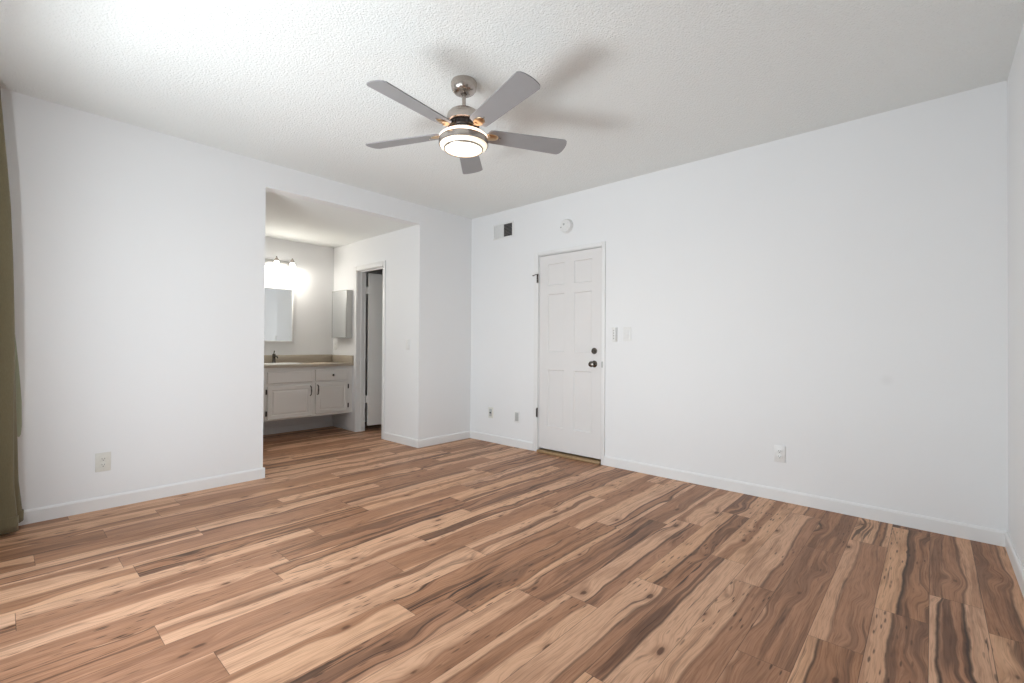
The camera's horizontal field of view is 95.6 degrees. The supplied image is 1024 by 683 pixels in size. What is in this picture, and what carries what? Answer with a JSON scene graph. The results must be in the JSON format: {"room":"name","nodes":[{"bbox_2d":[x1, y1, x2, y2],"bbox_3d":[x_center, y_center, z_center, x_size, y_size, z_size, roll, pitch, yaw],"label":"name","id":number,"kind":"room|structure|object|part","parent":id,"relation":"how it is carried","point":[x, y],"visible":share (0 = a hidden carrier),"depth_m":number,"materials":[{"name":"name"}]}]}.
{"room":"empty bedroom","nodes":[
{"label":"empty bedroom","id":0,"kind":"room"},
{"bbox_2d":[0,88,471,509],"bbox_3d":[-1.912,-0.178,4.047,0.120,2.600,4.107,0,-1,42],"label":"wall","id":1,"kind":"structure","parent":0,"point":[139,252],"depth_m":3.29,"materials":[{"name":"paint"}]},
{"bbox_2d":[95,452,110,471],"bbox_3d":[-2.706,0.797,3.074,0.010,0.124,0.078,0,-1,42],"label":"electrical outlet","id":2,"kind":"object","parent":1,"relation":"attached to","point":[102,460],"visible":1,"depth_m":3.07,"materials":[{"name":"beige plastic"}]},
{"bbox_2d":[100,456,106,461],"bbox_3d":[-2.704,0.778,3.072,0.004,0.029,0.033,0,-1,42],"label":"receptacle","id":3,"kind":"object","parent":2,"relation":"attached to","point":[102,458],"depth_m":3.07,"materials":[{"name":"beige plastic"}]},
{"bbox_2d":[19,467,264,525],"bbox_3d":[-2.645,1.068,3.228,0.133,0.085,1.694,0,-1,42],"label":"baseboard","id":4,"kind":"structure","parent":1,"relation":"attached to","point":[61,510],"depth_m":3.19,"materials":[{"name":"paint"}]},
{"bbox_2d":[263,237,382,427],"bbox_3d":[-2.612,-0.064,6.112,0.120,2.395,3.390,0,-1,42],"label":"wall","id":5,"kind":"structure","parent":0,"point":[313,283],"depth_m":5.99,"materials":[{"name":"paint"}]},
{"bbox_2d":[264,286,293,342],"bbox_3d":[-2.921,-0.326,5.663,0.023,0.682,0.510,0,-1,42],"label":"wall mirror","id":6,"kind":"object","parent":5,"relation":"attached to","point":[279,302],"visible":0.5,"depth_m":5.72,"materials":[{"name":"mirror"}]},
{"bbox_2d":[265,256,297,271],"bbox_3d":[-2.854,-0.950,5.611,0.194,0.159,0.510,0,-1,42],"label":"vanity light","id":7,"kind":"object","parent":5,"relation":"attached to","point":[276,262],"visible":0.66,"depth_m":5.67,"materials":[{"name":"glass"}]},
{"bbox_3d":[-2.834,-0.923,5.592,0.140,0.104,0.140,0,-1,42],"label":"lamp shade","id":8,"kind":"part","parent":7,"relation":"part of","materials":[{"name":"white glass"}]},
{"bbox_3d":[-2.710,-0.921,5.729,0.140,0.104,0.140,0,-1,42],"label":"lamp shade","id":9,"kind":"part","parent":7,"relation":"part of","materials":[{"name":"white glass"}]},
{"bbox_2d":[263,420,332,434],"bbox_3d":[-3.018,1.084,5.564,0.013,0.085,1.815,0,-1,42],"label":"baseboard","id":10,"kind":"structure","parent":5,"relation":"attached to","point":[319,424],"depth_m":5.88,"materials":[{"name":"paint"}]},
{"bbox_2d":[264,354,331,362],"bbox_3d":[-3.016,0.215,5.561,0.019,0.100,1.793,0,-1,42],"label":"backsplash","id":11,"kind":"structure","parent":5,"relation":"attached to","point":[267,358],"depth_m":5.90,"materials":[{"name":"beige stone"}]},
{"bbox_2d":[263,366,352,421],"bbox_3d":[-2.807,0.591,5.379,0.572,0.592,1.811,0,-1,42],"label":"vanity cabinet","id":12,"kind":"object","parent":5,"relation":"attached to","point":[290,392],"visible":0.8,"depth_m":5.45,"materials":[{"name":"paint"}]},
{"bbox_3d":[-2.539,0.688,5.314,0.018,0.369,0.495,0,-1,42],"label":"door","id":13,"kind":"part","parent":12,"relation":"part of","materials":[{"name":"paint"}]},
{"bbox_3d":[-2.534,0.408,5.319,0.018,0.130,0.503,0,-1,42],"label":"false drawer","id":14,"kind":"part","parent":12,"relation":"part of","materials":[{"name":"paint"}]},
{"bbox_2d":[264,354,353,367],"bbox_3d":[-2.813,0.230,5.390,0.549,0.130,1.812,0,-1,42],"label":"countertop","id":15,"kind":"structure","parent":12,"relation":"on","point":[306,360],"depth_m":5.85,"materials":[{"name":"beige stone"}]},
{"bbox_2d":[272,351,277,362],"bbox_3d":[-2.848,0.188,5.589,0.142,0.156,0.052,0,-1,42],"label":"faucet","id":16,"kind":"object","parent":15,"relation":"on","point":[274,357],"visible":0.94,"depth_m":5.60,"materials":[{"name":"grey metal"}]},
{"bbox_2d":[264,363,301,364],"bbox_3d":[-2.731,0.335,5.481,0.353,0.157,0.482,0,-1,42],"label":"sink","id":17,"kind":"object","parent":15,"relation":"in","point":[264,363],"visible":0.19,"depth_m":5.48,"materials":[{"name":"white ceramic"}]},
{"bbox_3d":[-2.205,0.406,5.683,0.018,0.133,0.409,0,-1,42],"label":"drawer","id":18,"kind":"part","parent":12,"relation":"part of","materials":[{"name":"paint"}]},
{"bbox_3d":[-2.205,0.679,5.682,0.018,0.372,0.409,0,-1,42],"label":"door","id":19,"kind":"part","parent":12,"relation":"part of","materials":[{"name":"paint"}]},
{"bbox_2d":[265,191,411,247],"bbox_3d":[-1.943,-1.322,5.523,1.905,0.120,3.390,0,-1,42],"label":"ceiling","id":20,"kind":"structure","parent":0,"point":[286,218],"depth_m":4.99,"materials":[{"name":"white paint"}]},
{"bbox_2d":[332,226,412,437],"bbox_3d":[-1.705,-0.061,5.695,1.785,2.395,0.120,0,-1,42],"label":"wall","id":21,"kind":"structure","parent":0,"point":[395,247],"depth_m":5.30,"materials":[{"name":"paint"}]},
{"bbox_2d":[332,289,352,337],"bbox_3d":[-2.201,-0.349,6.009,0.380,0.614,0.084,0,-1,42],"label":"medicine cabinet","id":22,"kind":"object","parent":21,"relation":"attached to","point":[341,299],"visible":1,"depth_m":5.92,"materials":[{"name":"metal"}]},
{"bbox_2d":[332,290,345,336],"bbox_3d":[-2.224,-0.350,5.983,0.359,0.593,0.008,0,-1,42],"label":"mirror glass","id":23,"kind":"object","parent":22,"relation":"attached to","point":[338,297],"depth_m":5.98,"materials":[{"name":"white"}]},
{"bbox_2d":[353,260,385,438],"bbox_3d":[-1.696,0.096,5.677,0.697,2.080,0.132,0,-1,42],"label":"trim","id":24,"kind":"structure","parent":21,"relation":"attached to","point":[357,270],"depth_m":5.84,"materials":[{"name":"paint"}]},
{"bbox_2d":[365,273,382,425],"bbox_3d":[-1.609,0.102,6.058,0.590,1.935,0.099,1,-1,-39],"label":"door","id":25,"kind":"structure","parent":21,"relation":"in","point":[374,290],"depth_m":5.94,"materials":[{"name":"paint"}]},
{"bbox_2d":[0,422,1023,682],"bbox_3d":[-0.721,1.124,3.425,6.530,0.001,4.810,0,-1,42],"label":"floor","id":26,"kind":"structure","parent":0,"point":[356,557],"depth_m":2.15,"materials":[{"name":"brown wood"}]},
{"bbox_2d":[384,431,469,447],"bbox_3d":[-0.987,1.096,5.446,0.654,0.085,0.765,0,-1,42],"label":"baseboard","id":27,"kind":"structure","parent":26,"relation":"on","point":[408,441],"depth_m":5.18,"materials":[{"name":"paint"}]},
{"bbox_2d":[0,0,1023,218],"bbox_3d":[-0.194,-1.539,2.590,4.624,0.120,4.227,0,-1,42],"label":"ceiling","id":28,"kind":"structure","parent":0,"point":[633,88],"depth_m":2.53,"materials":[{"name":"white paint"}]},
{"bbox_2d":[365,71,566,173],"bbox_3d":[-0.284,-1.281,2.612,1.201,0.397,1.185,0,-1,42],"label":"ceiling fan","id":29,"kind":"object","parent":28,"relation":"hanging from","point":[463,138],"visible":1,"depth_m":2.56,"materials":[{"name":"silver metal"}]},
{"bbox_3d":[-0.640,-1.190,2.756,0.491,0.035,0.140,0,0,20],"label":"blade","id":30,"kind":"part","parent":29,"relation":"part of","materials":[{"name":"grey wood"}]},
{"bbox_3d":[-0.506,-1.196,2.341,0.140,0.035,0.491,0,-1,34],"label":"blade","id":31,"kind":"part","parent":29,"relation":"part of","materials":[{"name":"grey wood"}]},
{"bbox_3d":[-0.276,-1.165,2.644,0.275,0.027,0.275,0,-1,42],"label":"glass","id":32,"kind":"part","parent":29,"relation":"part of","materials":[{"name":"white glass"}]},
{"bbox_3d":[-0.276,-1.124,2.644,0.267,0.050,0.267,0,-1,42],"label":"glass","id":33,"kind":"part","parent":29,"relation":"part of","materials":[{"name":"white glass"}]},
{"bbox_3d":[-0.268,-1.190,3.026,0.140,0.036,0.491,0,0,-2],"label":"blade","id":34,"kind":"part","parent":29,"relation":"part of","materials":[{"name":"grey wood"}]},
{"bbox_3d":[-0.058,-1.205,2.332,0.140,0.052,0.491,1,-1,-38],"label":"blade","id":35,"kind":"part","parent":29,"relation":"part of","materials":[{"name":"grey wood"}]},
{"bbox_3d":[0.085,-1.186,2.769,0.491,0.035,0.140,0,0,-16],"label":"blade","id":36,"kind":"part","parent":29,"relation":"part of","materials":[{"name":"grey wood"}]},
{"bbox_2d":[470,80,1007,531],"bbox_3d":[1.176,-0.158,4.101,4.624,2.600,0.120,0,-1,42],"label":"wall","id":37,"kind":"structure","parent":0,"point":[836,296],"depth_m":3.23,"materials":[{"name":"paint"}]},
{"bbox_2d":[488,407,492,417],"bbox_3d":[-0.245,0.809,5.282,0.075,0.122,0.018,0,-1,42],"label":"wall plate","id":38,"kind":"object","parent":37,"relation":"attached to","point":[490,409],"visible":1,"depth_m":5.28,"materials":[{"name":"beige plastic"}]},
{"bbox_2d":[493,221,513,240],"bbox_3d":[-0.097,-1.236,5.182,0.305,0.175,0.009,0,-1,42],"label":"air vent","id":39,"kind":"object","parent":37,"relation":"in","point":[503,230],"visible":1,"depth_m":5.17,"materials":[{"name":"white plastic"}]},
{"bbox_3d":[-0.148,-1.236,5.232,0.126,0.139,0.002,0,-1,42],"label":"blank panel","id":40,"kind":"part","parent":39,"relation":"part of","materials":[{"name":"white plastic"}]},
{"bbox_2d":[514,411,519,422],"bbox_3d":[0.053,0.814,5.018,0.075,0.122,0.008,0,-1,42],"label":"electrical outlet","id":41,"kind":"object","parent":37,"relation":"attached to","point":[516,413],"visible":1,"depth_m":5.01,"materials":[{"name":"white plastic"}]},
{"bbox_2d":[533,253,535,450],"bbox_3d":[0.238,0.107,4.859,0.022,2.070,0.010,0,-1,42],"label":"trim","id":42,"kind":"structure","parent":37,"relation":"attached to","point":[534,253],"depth_m":4.86,"materials":[{"name":"paint"}]},
{"bbox_2d":[560,219,572,232],"bbox_3d":[0.533,-1.142,4.584,0.140,0.140,0.048,0,-1,42],"label":"smoke detector","id":43,"kind":"object","parent":37,"relation":"attached to","point":[566,225],"visible":1,"depth_m":4.56,"materials":[{"name":"white plastic"}]},
{"bbox_2d":[532,247,602,458],"bbox_3d":[0.533,0.108,4.580,0.833,1.978,0.108,0,-1,42],"label":"door","id":44,"kind":"structure","parent":37,"relation":"in","point":[570,364],"depth_m":4.56,"materials":[{"name":"paint"}]},
{"bbox_3d":[0.753,0.212,4.353,0.064,0.064,0.070,0,-1,42],"label":"knob","id":45,"kind":"part","parent":44,"relation":"part of","materials":[{"name":"grey metal"}]},
{"bbox_2d":[537,448,600,464],"bbox_3d":[0.576,1.129,4.597,0.746,0.026,0.145,0,-1,42],"label":"threshold","id":46,"kind":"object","parent":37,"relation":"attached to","point":[542,450],"depth_m":4.54,"materials":[{"name":"gold metal"}]},
{"bbox_2d":[535,241,605,464],"bbox_3d":[0.593,0.107,4.616,0.830,2.070,0.134,0,-1,42],"label":"trim","id":47,"kind":"structure","parent":37,"relation":"attached to","point":[598,244],"depth_m":4.51,"materials":[{"name":"paint"}]},
{"bbox_2d":[612,327,616,341],"bbox_3d":[0.930,-0.064,4.223,0.050,0.135,0.028,0,-1,42],"label":"holder","id":48,"kind":"object","parent":37,"relation":"attached to","point":[614,329],"visible":1,"depth_m":4.21,"materials":[{"name":"white plastic"}]},
{"bbox_2d":[623,327,630,340],"bbox_3d":[1.027,-0.067,4.146,0.074,0.125,0.012,0,-1,42],"label":"light switch","id":49,"kind":"object","parent":37,"relation":"attached to","point":[626,330],"visible":1,"depth_m":4.14,"materials":[{"name":"white plastic"}]},
{"bbox_2d":[470,431,1006,546],"bbox_3d":[1.123,1.099,4.042,4.384,0.085,0.013,0,-1,42],"label":"baseboard","id":50,"kind":"structure","parent":37,"relation":"attached to","point":[941,526],"depth_m":3.19,"materials":[{"name":"paint"}]},
{"bbox_2d":[774,445,785,462],"bbox_3d":[1.919,0.805,3.327,0.072,0.118,0.010,0,-1,42],"label":"electrical outlet","id":51,"kind":"object","parent":37,"relation":"attached to","point":[779,451],"visible":1,"depth_m":3.32,"materials":[{"name":"white plastic"}]},
{"bbox_2d":[1007,22,1023,568],"bbox_3d":[1.426,-0.181,1.023,0.120,2.600,4.107,0,-1,42],"label":"wall","id":52,"kind":"structure","parent":0,"point":[1015,81],"depth_m":2.29,"materials":[{"name":"paint"}]},
{"bbox_2d":[1005,532,1023,597],"bbox_3d":[1.409,1.077,1.102,0.013,0.085,3.987,0,-1,42],"label":"baseboard","id":53,"kind":"structure","parent":52,"relation":"attached to","point":[1018,569],"depth_m":2.28,"materials":[{"name":"paint"}]},
{"bbox_3d":[-1.582,-0.200,1.058,4.384,2.600,0.120,0,-1,42],"label":"wall window","id":54,"kind":"structure","parent":0,"visible":0},
{"bbox_3d":[-1.865,-1.463,1.495,3.270,0.070,0.121,0,-1,42],"label":"curtain rod","id":55,"kind":"object","parent":54,"relation":"attached to","visible":0},
{"bbox_2d":[0,91,23,534],"bbox_3d":[-2.879,-0.179,2.557,0.420,2.534,0.295,0,-1,42],"label":"curtain","id":56,"kind":"object","parent":55,"relation":"hanging from","point":[11,511],"visible":1,"depth_m":2.63,"materials":[{"name":"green fabric"}]}
]}

